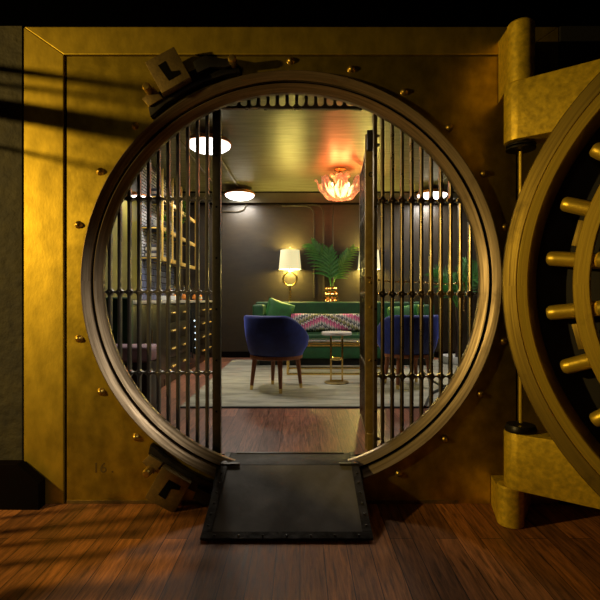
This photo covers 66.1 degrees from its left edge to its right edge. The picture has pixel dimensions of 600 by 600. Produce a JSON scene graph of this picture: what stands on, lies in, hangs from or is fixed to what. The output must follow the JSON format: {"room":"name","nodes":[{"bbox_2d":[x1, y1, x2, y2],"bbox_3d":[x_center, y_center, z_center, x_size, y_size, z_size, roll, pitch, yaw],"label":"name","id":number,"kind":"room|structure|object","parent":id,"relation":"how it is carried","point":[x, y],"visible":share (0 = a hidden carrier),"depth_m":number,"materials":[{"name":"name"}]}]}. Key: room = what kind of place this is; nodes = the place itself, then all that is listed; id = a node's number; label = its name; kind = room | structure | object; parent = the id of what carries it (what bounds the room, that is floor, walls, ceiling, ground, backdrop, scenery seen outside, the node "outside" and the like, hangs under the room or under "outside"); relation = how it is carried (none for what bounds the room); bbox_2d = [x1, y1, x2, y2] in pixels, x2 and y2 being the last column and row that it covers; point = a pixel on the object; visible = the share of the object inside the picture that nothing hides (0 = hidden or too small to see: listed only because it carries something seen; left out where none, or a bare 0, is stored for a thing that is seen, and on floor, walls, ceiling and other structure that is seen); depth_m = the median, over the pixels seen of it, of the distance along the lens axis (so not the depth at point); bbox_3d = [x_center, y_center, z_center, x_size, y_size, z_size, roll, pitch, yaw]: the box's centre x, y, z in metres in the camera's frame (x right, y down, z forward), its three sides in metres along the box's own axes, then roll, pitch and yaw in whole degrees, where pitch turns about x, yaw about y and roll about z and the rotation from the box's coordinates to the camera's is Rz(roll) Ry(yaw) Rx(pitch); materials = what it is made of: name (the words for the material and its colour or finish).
{"room":"bank vault entrance","nodes":[
{"label":"bank vault entrance","id":0,"kind":"room"},
{"bbox_2d":[131,164,182,299],"bbox_3d":[-1.800,-0.324,4.745,0.100,2.767,4.290,0,0,0],"label":"wall","id":1,"kind":"structure","parent":0,"point":[134,186],"depth_m":6.48,"materials":[{"name":"grey paint"}]},
{"bbox_2d":[105,190,136,299],"bbox_3d":[-1.744,-0.573,4.125,0.012,1.135,1.850,0,0,0],"label":"trim","id":2,"kind":"structure","parent":1,"relation":"attached to","point":[134,203],"depth_m":4.59,"materials":[{"name":"green paint"}]},
{"bbox_2d":[126,191,145,196],"bbox_3d":[-1.629,-1.055,4.620,0.217,0.110,0.200,0,0,0],"label":"wall light","id":3,"kind":"object","parent":1,"relation":"attached to","point":[134,194],"visible":0.2,"depth_m":4.54,"materials":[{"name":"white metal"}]},
{"bbox_2d":[141,165,171,258],"bbox_3d":[-1.743,-1.010,5.705,0.014,1.060,1.290,0,0,0],"label":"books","id":4,"kind":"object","parent":1,"relation":"attached to","point":[144,171],"depth_m":5.39,"materials":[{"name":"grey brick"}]},
{"bbox_2d":[142,259,173,299],"bbox_3d":[-1.743,-0.242,5.705,0.014,0.475,1.290,0,0,0],"label":"trim","id":5,"kind":"structure","parent":1,"relation":"attached to","point":[144,261],"depth_m":5.50,"materials":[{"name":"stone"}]},
{"bbox_2d":[142,169,195,269],"bbox_3d":[-1.618,-0.940,5.860,0.234,1.000,1.624,0,0,0],"label":"shelving","id":6,"kind":"object","parent":1,"relation":"attached to","point":[163,203],"visible":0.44,"depth_m":5.47,"materials":[{"name":"metal brass"},{"name":"glass"}]},
{"bbox_2d":[153,215,172,240],"bbox_3d":[-1.546,-0.819,5.251,0.218,0.328,0.214,0,0,44],"label":"trailing plant","id":7,"kind":"object","parent":6,"relation":"on","point":[154,221],"visible":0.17,"depth_m":5.21,"materials":[{"name":"green plant"}]},
{"bbox_2d":[174,201,185,223],"bbox_3d":[-1.547,-1.154,6.034,0.217,0.335,0.213,0,0,-31],"label":"trailing plant","id":8,"kind":"object","parent":6,"relation":"on","point":[184,203],"visible":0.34,"depth_m":6.00,"materials":[{"name":"green plant"}]},
{"bbox_2d":[161,358,437,455],"bbox_3d":[0.500,0.910,4.730,4.500,0.100,4.320,0,0,0],"label":"floor","id":9,"kind":"structure","parent":0,"point":[243,429],"depth_m":3.18,"materials":[{"name":"red wood"}]},
{"bbox_2d":[106,297,132,343],"bbox_3d":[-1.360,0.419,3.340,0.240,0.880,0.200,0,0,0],"label":"chair","id":10,"kind":"object","parent":9,"relation":"on","point":[124,299],"visible":0.02,"depth_m":3.38,"materials":[{"name":"fabric"}]},
{"bbox_2d":[116,344,156,409],"bbox_3d":[-1.180,0.582,3.100,0.420,0.555,0.260,0,0,0],"label":"stool","id":11,"kind":"object","parent":9,"relation":"on","point":[124,346],"visible":0.09,"depth_m":2.98,"materials":[{"name":"fabric"}]},
{"bbox_2d":[133,304,165,387],"bbox_3d":[-1.530,0.447,4.050,0.436,0.824,1.060,0,0,0],"label":"bar cabinet","id":12,"kind":"object","parent":9,"relation":"on","point":[144,306],"visible":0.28,"depth_m":4.21,"materials":[{"name":"brown wood"}]},
{"bbox_2d":[133,300,211,303],"bbox_3d":[-1.522,0.019,5.194,0.424,0.030,3.387,0,0,0],"label":"countertop","id":13,"kind":"structure","parent":12,"relation":"on","point":[134,301],"depth_m":4.46,"materials":[{"name":"stone"}]},
{"bbox_2d":[161,296,175,299],"bbox_3d":[-1.440,-0.021,5.100,0.160,0.050,0.160,0,0,0],"label":"folded towel","id":14,"kind":"object","parent":13,"relation":"on","point":[162,297],"visible":0.42,"depth_m":5.02,"materials":[{"name":"white fabric"}]},
{"bbox_2d":[164,303,185,385],"bbox_3d":[-1.525,0.447,5.075,0.446,0.824,0.950,0,0,0],"label":"bar cabinet","id":15,"kind":"object","parent":9,"relation":"on","point":[173,305],"visible":0.13,"depth_m":5.13,"materials":[{"name":"brown wood"}]},
{"bbox_2d":[190,303,195,368],"bbox_3d":[-1.525,0.447,5.845,0.446,0.824,0.550,0,0,0],"label":"wine fridge","id":16,"kind":"object","parent":9,"relation":"on","point":[192,305],"visible":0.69,"depth_m":5.75,"materials":[{"name":"brown glass"}]},
{"bbox_2d":[200,302,210,362],"bbox_3d":[-1.525,0.447,6.500,0.446,0.824,0.720,0,0,0],"label":"bar cabinet","id":17,"kind":"object","parent":9,"relation":"on","point":[202,305],"visible":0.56,"depth_m":6.35,"materials":[{"name":"brown wood"}]},
{"bbox_2d":[180,360,457,407],"bbox_3d":[0.672,0.853,5.103,3.255,0.012,2.895,0,0,0],"label":"rug","id":18,"kind":"object","parent":9,"relation":"on","point":[236,375],"visible":0.38,"depth_m":4.41,"materials":[{"name":"beige fabric"}]},
{"bbox_2d":[244,315,308,393],"bbox_3d":[-0.239,0.495,4.379,0.630,0.707,0.550,0,0,33],"label":"tub chair","id":19,"kind":"object","parent":18,"relation":"on","point":[279,339],"visible":1,"depth_m":4.16,"materials":[{"name":"blue fabric"}]},
{"bbox_2d":[321,331,351,384],"bbox_3d":[0.375,0.586,4.720,0.312,0.522,0.312,0,0,0],"label":"side table","id":20,"kind":"object","parent":18,"relation":"on","point":[326,333],"visible":1,"depth_m":4.71,"materials":[{"name":"gold metal"}]},
{"bbox_2d":[287,338,395,374],"bbox_3d":[0.500,0.658,5.420,1.302,0.378,0.462,0,0,0],"label":"coffee table","id":21,"kind":"object","parent":18,"relation":"on","point":[311,340],"visible":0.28,"depth_m":5.21,"materials":[{"name":"gold metal"}]},
{"bbox_2d":[252,302,433,364],"bbox_3d":[0.555,0.436,6.200,2.330,0.822,0.620,0,0,0],"label":"sofa","id":22,"kind":"object","parent":18,"relation":"on","point":[313,354],"visible":0.16,"depth_m":5.99,"materials":[{"name":"green fabric"}]},
{"bbox_2d":[264,297,295,317],"bbox_3d":[-0.283,0.180,6.120,0.458,0.442,0.154,0,0,-6],"label":"throw pillow","id":23,"kind":"object","parent":22,"relation":"on","point":[275,307],"visible":0.59,"depth_m":6.08,"materials":[{"name":"green fabric"}]},
{"bbox_2d":[291,313,359,331],"bbox_3d":[0.410,0.298,6.100,1.100,0.240,0.138,0,0,0],"label":"lumbar pillow","id":24,"kind":"object","parent":22,"relation":"on","point":[309,322],"visible":0.75,"depth_m":6.04,"materials":[{"name":"multicoloured fabric"}]},
{"bbox_2d":[307,332,359,337],"bbox_3d":[0.555,0.505,6.119,2.046,0.130,0.458,0,0,0],"label":"seat cushion","id":25,"kind":"object","parent":22,"relation":"on","point":[311,334],"depth_m":5.89,"materials":[{"name":"green fabric"}]},
{"bbox_2d":[387,304,416,315],"bbox_3d":[1.370,0.240,6.120,0.433,0.375,0.162,0,0,6],"label":"throw pillow","id":26,"kind":"object","parent":22,"relation":"on","point":[406,308],"visible":0.22,"depth_m":6.08,"materials":[{"name":"green fabric"}]},
{"bbox_2d":[377,315,437,389],"bbox_3d":[1.064,0.495,4.525,0.630,0.707,0.550,0,0,-10],"label":"tub chair","id":27,"kind":"object","parent":18,"relation":"on","point":[396,317],"visible":0.57,"depth_m":4.33,"materials":[{"name":"blue fabric"}]},
{"bbox_2d":[423,371,445,407],"bbox_3d":[1.332,0.835,4.549,0.258,0.023,2.026,0,0,14],"label":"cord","id":28,"kind":"object","parent":18,"relation":"on","point":[434,381],"visible":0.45,"depth_m":4.20,"materials":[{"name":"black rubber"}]},
{"bbox_2d":[423,257,477,364],"bbox_3d":[2.150,0.119,6.184,0.907,1.455,0.570,0,0,0],"label":"potted palm","id":29,"kind":"object","parent":18,"relation":"on","point":[435,271],"visible":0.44,"depth_m":6.18,"materials":[{"name":"green plant"}]},
{"bbox_2d":[443,354,462,364],"bbox_3d":[2.112,0.796,6.200,0.440,0.100,0.440,0,0,0],"label":"planter","id":30,"kind":"object","parent":29,"relation":"attached to","point":[445,356],"depth_m":6.09,"materials":[{"name":"white ceramic"}]},
{"bbox_3d":[0.430,0.475,6.720,2.000,0.770,0.280,0,0,0],"label":"console table","id":31,"kind":"object","parent":9,"relation":"on","visible":0},
{"bbox_2d":[279,247,300,301],"bbox_3d":[-0.146,-0.346,6.720,0.326,0.870,0.326,0,0,0],"label":"table lamp","id":32,"kind":"object","parent":31,"relation":"on","point":[289,258],"visible":0.82,"depth_m":6.61,"materials":[{"name":"white fabric"}]},
{"bbox_2d":[301,237,359,301],"bbox_3d":[0.447,-0.412,6.720,0.863,1.002,0.214,0,0,0],"label":"potted plant","id":33,"kind":"object","parent":31,"relation":"on","point":[315,250],"visible":0.91,"depth_m":6.70,"materials":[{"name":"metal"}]},
{"bbox_2d":[358,250,379,269],"bbox_3d":[1.006,-0.346,6.720,0.326,0.870,0.326,0,0,0],"label":"table lamp","id":34,"kind":"object","parent":31,"relation":"on","point":[378,260],"visible":0.1,"depth_m":6.65,"materials":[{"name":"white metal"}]},
{"bbox_2d":[0,502,599,599],"bbox_3d":[0.300,1.110,0.150,6.600,0.100,4.700,0,0,0],"label":"floor","id":35,"kind":"structure","parent":0,"point":[65,551],"depth_m":1.89,"materials":[{"name":"brown wood"}]},
{"bbox_2d":[200,452,372,540],"bbox_3d":[-0.059,0.950,2.289,0.759,0.218,0.552,0,0,0],"label":"ramp","id":36,"kind":"object","parent":35,"relation":"on","point":[256,496],"visible":1,"depth_m":2.19,"materials":[{"name":"black metal"}]},
{"bbox_2d":[491,475,530,528],"bbox_3d":[1.034,0.963,2.295,0.176,0.193,0.344,0,0,32],"label":"hinge","id":37,"kind":"object","parent":35,"relation":"on","point":[510,507],"visible":0.65,"depth_m":2.15,"materials":[{"name":"gold metal"}]},
{"bbox_2d":[0,26,599,504],"bbox_3d":[0.750,-0.280,2.490,5.500,2.720,0.220,0,0,0],"label":"wall","id":38,"kind":"structure","parent":0,"point":[107,450],"depth_m":2.40,"materials":[{"name":"gold metal"}]},
{"bbox_2d":[24,28,65,503],"bbox_3d":[-1.333,-0.179,2.407,0.208,2.479,0.026,0,0,0],"label":"trim","id":39,"kind":"structure","parent":38,"relation":"attached to","point":[44,65],"depth_m":2.39,"materials":[{"name":"gold metal"}]},
{"bbox_2d":[67,500,457,503],"bbox_3d":[-0.195,1.051,2.398,2.038,0.018,0.004,0,0,0],"label":"baseboard","id":40,"kind":"structure","parent":38,"relation":"attached to","point":[68,501],"depth_m":2.40,"materials":[{"name":"brown metal"}]},
{"bbox_2d":[80,70,501,478],"bbox_3d":[-0.045,-0.099,2.485,2.196,2.196,0.230,0,0,0],"label":"door frame","id":41,"kind":"structure","parent":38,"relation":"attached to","point":[431,140],"depth_m":2.40,"materials":[{"name":"brown metal"}]},
{"bbox_2d":[105,109,221,453],"bbox_3d":[-0.765,-0.100,2.538,0.660,1.925,0.044,0,0,0],"label":"grille","id":42,"kind":"object","parent":41,"relation":"attached to","point":[216,198],"visible":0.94,"depth_m":2.52,"materials":[{"name":"metal"}]},
{"bbox_2d":[142,443,213,511],"bbox_3d":[-0.554,0.903,2.342,0.493,0.326,0.114,0,0,0],"label":"locking lug","id":43,"kind":"object","parent":41,"relation":"attached to","point":[173,479],"visible":0.68,"depth_m":2.32,"materials":[{"name":"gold metal"}]},
{"bbox_2d":[142,47,240,118],"bbox_3d":[-0.554,-1.101,2.342,0.493,0.326,0.114,0,0,0],"label":"locking lug","id":44,"kind":"object","parent":41,"relation":"attached to","point":[167,69],"visible":1,"depth_m":2.33,"materials":[{"name":"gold metal"}]},
{"bbox_2d":[221,95,362,109],"bbox_3d":[-0.045,-1.099,2.538,0.794,0.099,0.037,0,0,0],"label":"grille","id":45,"kind":"object","parent":41,"relation":"attached to","point":[238,106],"visible":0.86,"depth_m":2.53,"materials":[{"name":"brown metal"}]},
{"bbox_2d":[360,130,379,450],"bbox_3d":[0.418,-0.052,3.004,0.077,1.800,0.861,0,0,1],"label":"gate leaf","id":46,"kind":"object","parent":41,"relation":"attached to","point":[366,175],"visible":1,"depth_m":2.61,"materials":[{"name":"gold metal"}]},
{"bbox_2d":[366,277,465,310],"bbox_3d":[0.651,-0.035,2.600,0.567,0.197,0.013,0,0,0],"label":"chain","id":47,"kind":"object","parent":46,"relation":"hanging from","point":[366,277],"visible":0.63,"depth_m":2.60,"materials":[{"name":"gold metal"}]},
{"bbox_2d":[373,114,477,448],"bbox_3d":[0.688,-0.089,2.538,0.634,1.904,0.044,0,0,0],"label":"grille","id":48,"kind":"object","parent":41,"relation":"attached to","point":[382,200],"visible":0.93,"depth_m":2.52,"materials":[{"name":"brown metal"}]},
{"bbox_2d":[25,27,557,56],"bbox_3d":[-0.046,-1.348,2.407,2.777,0.144,0.026,0,0,0],"label":"trim","id":49,"kind":"structure","parent":38,"relation":"attached to","point":[69,41],"depth_m":2.39,"materials":[{"name":"gold metal"}]},
{"bbox_2d":[498,17,534,103],"bbox_3d":[1.057,-1.169,2.259,0.156,0.342,0.359,0,0,23],"label":"bracket","id":50,"kind":"object","parent":38,"relation":"attached to","point":[516,47],"visible":0.72,"depth_m":2.10,"materials":[{"name":"gold metal"}]},
{"bbox_2d":[502,59,599,508],"bbox_3d":[1.789,-0.060,1.395,2.274,2.220,0.386,0,0,38],"label":"door","id":51,"kind":"structure","parent":50,"relation":"attached to","point":[551,270],"depth_m":1.92,"materials":[{"name":"brown metal"}]},
{"bbox_2d":[519,151,522,422],"bbox_3d":[1.026,-0.060,2.142,0.017,1.260,0.017,0,0,0],"label":"pin","id":52,"kind":"object","parent":51,"relation":"on","point":[520,152],"visible":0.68,"depth_m":2.13,"materials":[{"name":"gold metal"}]},
{"bbox_2d":[505,143,536,153],"bbox_3d":[1.026,-0.702,2.142,0.132,0.012,0.132,0,0,38],"label":"washer","id":53,"kind":"object","parent":51,"relation":"in","point":[511,148],"depth_m":2.12,"materials":[{"name":"black metal"}]},
{"bbox_2d":[505,140,536,147],"bbox_3d":[1.026,-0.717,2.142,0.132,0.012,0.132,0,0,38],"label":"washer","id":54,"kind":"object","parent":51,"relation":"in","point":[508,143],"depth_m":2.10,"materials":[{"name":"black metal"}]},
{"bbox_2d":[504,421,537,434],"bbox_3d":[1.026,0.592,2.142,0.140,0.032,0.140,0,0,38],"label":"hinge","id":55,"kind":"object","parent":51,"relation":"on","point":[511,427],"depth_m":2.10,"materials":[{"name":"black metal"}]},
{"bbox_2d":[517,27,558,503],"bbox_3d":[1.241,-0.179,2.407,0.208,2.479,0.026,0,0,0],"label":"trim","id":56,"kind":"structure","parent":38,"relation":"attached to","point":[547,48],"depth_m":2.39,"materials":[{"name":"gold metal"}]},
{"bbox_2d":[0,0,599,27],"bbox_3d":[0.300,-1.480,0.200,6.600,0.120,4.800,0,0,0],"label":"ceiling","id":57,"kind":"structure","parent":0,"point":[24,13],"depth_m":2.28,"materials":[{"name":"black paint"}]},
{"bbox_2d":[151,95,453,190],"bbox_3d":[0.500,-1.657,4.745,4.500,0.100,4.290,0,0,0],"label":"ceiling","id":58,"kind":"structure","parent":0,"point":[271,150],"depth_m":4.99,"materials":[{"name":"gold metal"}]},
{"bbox_2d":[175,136,211,182],"bbox_3d":[-1.200,-1.591,5.375,0.025,0.025,2.750,0,0,1],"label":"conduit","id":59,"kind":"object","parent":58,"relation":"attached to","point":[181,143],"visible":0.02,"depth_m":5.16,"materials":[{"name":"gold metal"}]},
{"bbox_2d":[185,133,231,154],"bbox_3d":[-0.885,-1.520,4.480,0.448,0.171,0.448,0,0,0],"label":"ceiling light","id":60,"kind":"object","parent":58,"relation":"attached to","point":[226,144],"visible":0.48,"depth_m":4.37,"materials":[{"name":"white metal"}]},
{"bbox_2d":[190,138,230,154],"bbox_3d":[-0.885,-1.470,4.480,0.416,0.071,0.416,0,0,0],"label":"diffuser","id":61,"kind":"object","parent":60,"relation":"attached to","point":[226,144],"depth_m":4.38,"materials":[{"name":"beige"}]},
{"bbox_2d":[222,161,238,186],"bbox_3d":[-0.892,-1.591,5.525,0.026,0.025,1.851,0,0,1],"label":"conduit","id":62,"kind":"object","parent":58,"relation":"attached to","point":[224,165],"visible":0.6,"depth_m":5.79,"materials":[{"name":"gold metal"}]},
{"bbox_2d":[224,187,254,200],"bbox_3d":[-0.865,-1.520,6.620,0.448,0.171,0.448,0,0,0],"label":"ceiling light","id":63,"kind":"object","parent":58,"relation":"attached to","point":[238,194],"visible":1,"depth_m":6.49,"materials":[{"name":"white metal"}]},
{"bbox_2d":[225,192,253,200],"bbox_3d":[-0.865,-1.470,6.620,0.416,0.071,0.416,0,0,0],"label":"diffuser","id":64,"kind":"object","parent":63,"relation":"attached to","point":[238,196],"depth_m":6.51,"materials":[{"name":"beige"}]},
{"bbox_2d":[315,167,359,201],"bbox_3d":[0.490,-1.411,5.650,0.600,0.390,0.600,0,0,22],"label":"chandelier","id":65,"kind":"object","parent":58,"relation":"hanging from","point":[341,191],"visible":0.98,"depth_m":5.50,"materials":[{"name":"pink glass"}]},
{"bbox_2d":[416,187,447,198],"bbox_3d":[1.900,-1.520,6.620,0.448,0.171,0.448,0,0,0],"label":"ceiling light","id":66,"kind":"object","parent":58,"relation":"attached to","point":[435,190],"visible":0.46,"depth_m":6.48,"materials":[{"name":"white glass"}]},
{"bbox_2d":[418,192,446,198],"bbox_3d":[1.900,-1.470,6.620,0.416,0.071,0.416,0,0,0],"label":"diffuser","id":67,"kind":"object","parent":66,"relation":"attached to","point":[425,194],"depth_m":6.49,"materials":[{"name":"beige"}]},
{"bbox_2d":[183,205,477,357],"bbox_3d":[0.500,-0.324,6.940,4.700,2.767,0.100,0,0,0],"label":"wall","id":68,"kind":"structure","parent":0,"point":[253,238],"depth_m":6.89,"materials":[{"name":"grey paint"}]},
{"bbox_2d":[222,204,246,211],"bbox_3d":[-0.974,-1.385,6.876,0.380,0.158,0.028,0,0,0],"label":"conduit","id":69,"kind":"object","parent":68,"relation":"attached to","point":[245,206],"visible":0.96,"depth_m":6.86,"materials":[{"name":"grey metal"}]},
{"bbox_2d":[282,205,314,297],"bbox_3d":[-0.024,-0.726,6.876,0.490,1.392,0.024,0,0,0],"label":"conduit","id":70,"kind":"object","parent":68,"relation":"attached to","point":[310,207],"visible":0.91,"depth_m":6.87,"materials":[{"name":"brown metal"}]},
{"bbox_2d":[299,204,323,297],"bbox_3d":[0.151,-0.736,6.876,0.423,1.412,0.024,0,0,0],"label":"conduit","id":71,"kind":"object","parent":68,"relation":"attached to","point":[299,204],"visible":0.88,"depth_m":6.86,"materials":[{"name":"brown metal"}]},
{"bbox_2d":[182,191,455,192],"bbox_3d":[0.500,-1.598,6.855,4.500,0.018,0.070,0,0,0],"label":"trim","id":72,"kind":"structure","parent":68,"relation":"attached to","point":[182,191],"depth_m":6.82,"materials":[{"name":"black paint"}]},
{"bbox_2d":[182,193,457,202],"bbox_3d":[0.500,-1.518,6.860,4.500,0.155,0.060,0,0,0],"label":"trim","id":73,"kind":"structure","parent":68,"relation":"attached to","point":[259,197],"depth_m":6.83,"materials":[{"name":"brown metal"}]},
{"bbox_2d":[185,203,457,204],"bbox_3d":[0.500,-1.431,6.853,4.500,0.017,0.075,0,0,0],"label":"trim","id":74,"kind":"structure","parent":68,"relation":"attached to","point":[190,203],"depth_m":6.82,"materials":[{"name":"black paint"}]},
{"bbox_2d":[332,205,333,285],"bbox_3d":[0.492,-0.739,6.876,0.022,1.418,0.022,0,0,22],"label":"conduit","id":75,"kind":"object","parent":68,"relation":"attached to","point":[332,205],"visible":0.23,"depth_m":6.87,"materials":[{"name":"brown metal"}]},
{"bbox_2d":[222,352,463,357],"bbox_3d":[0.725,0.815,6.880,4.050,0.090,0.020,0,0,0],"label":"baseboard","id":76,"kind":"structure","parent":68,"relation":"attached to","point":[224,354],"depth_m":6.87,"materials":[{"name":"black paint"}]},
{"bbox_3d":[-2.050,-0.180,0.150,0.100,2.480,4.700,0,0,0],"label":"wall","id":77,"kind":"structure","parent":0,"visible":0},
{"bbox_2d":[0,460,44,509],"bbox_3d":[-1.659,0.944,2.356,0.682,0.232,0.062,0,0,0],"label":"baseboard","id":78,"kind":"structure","parent":77,"relation":"attached to","point":[22,487],"depth_m":2.33,"materials":[{"name":"black paint"}]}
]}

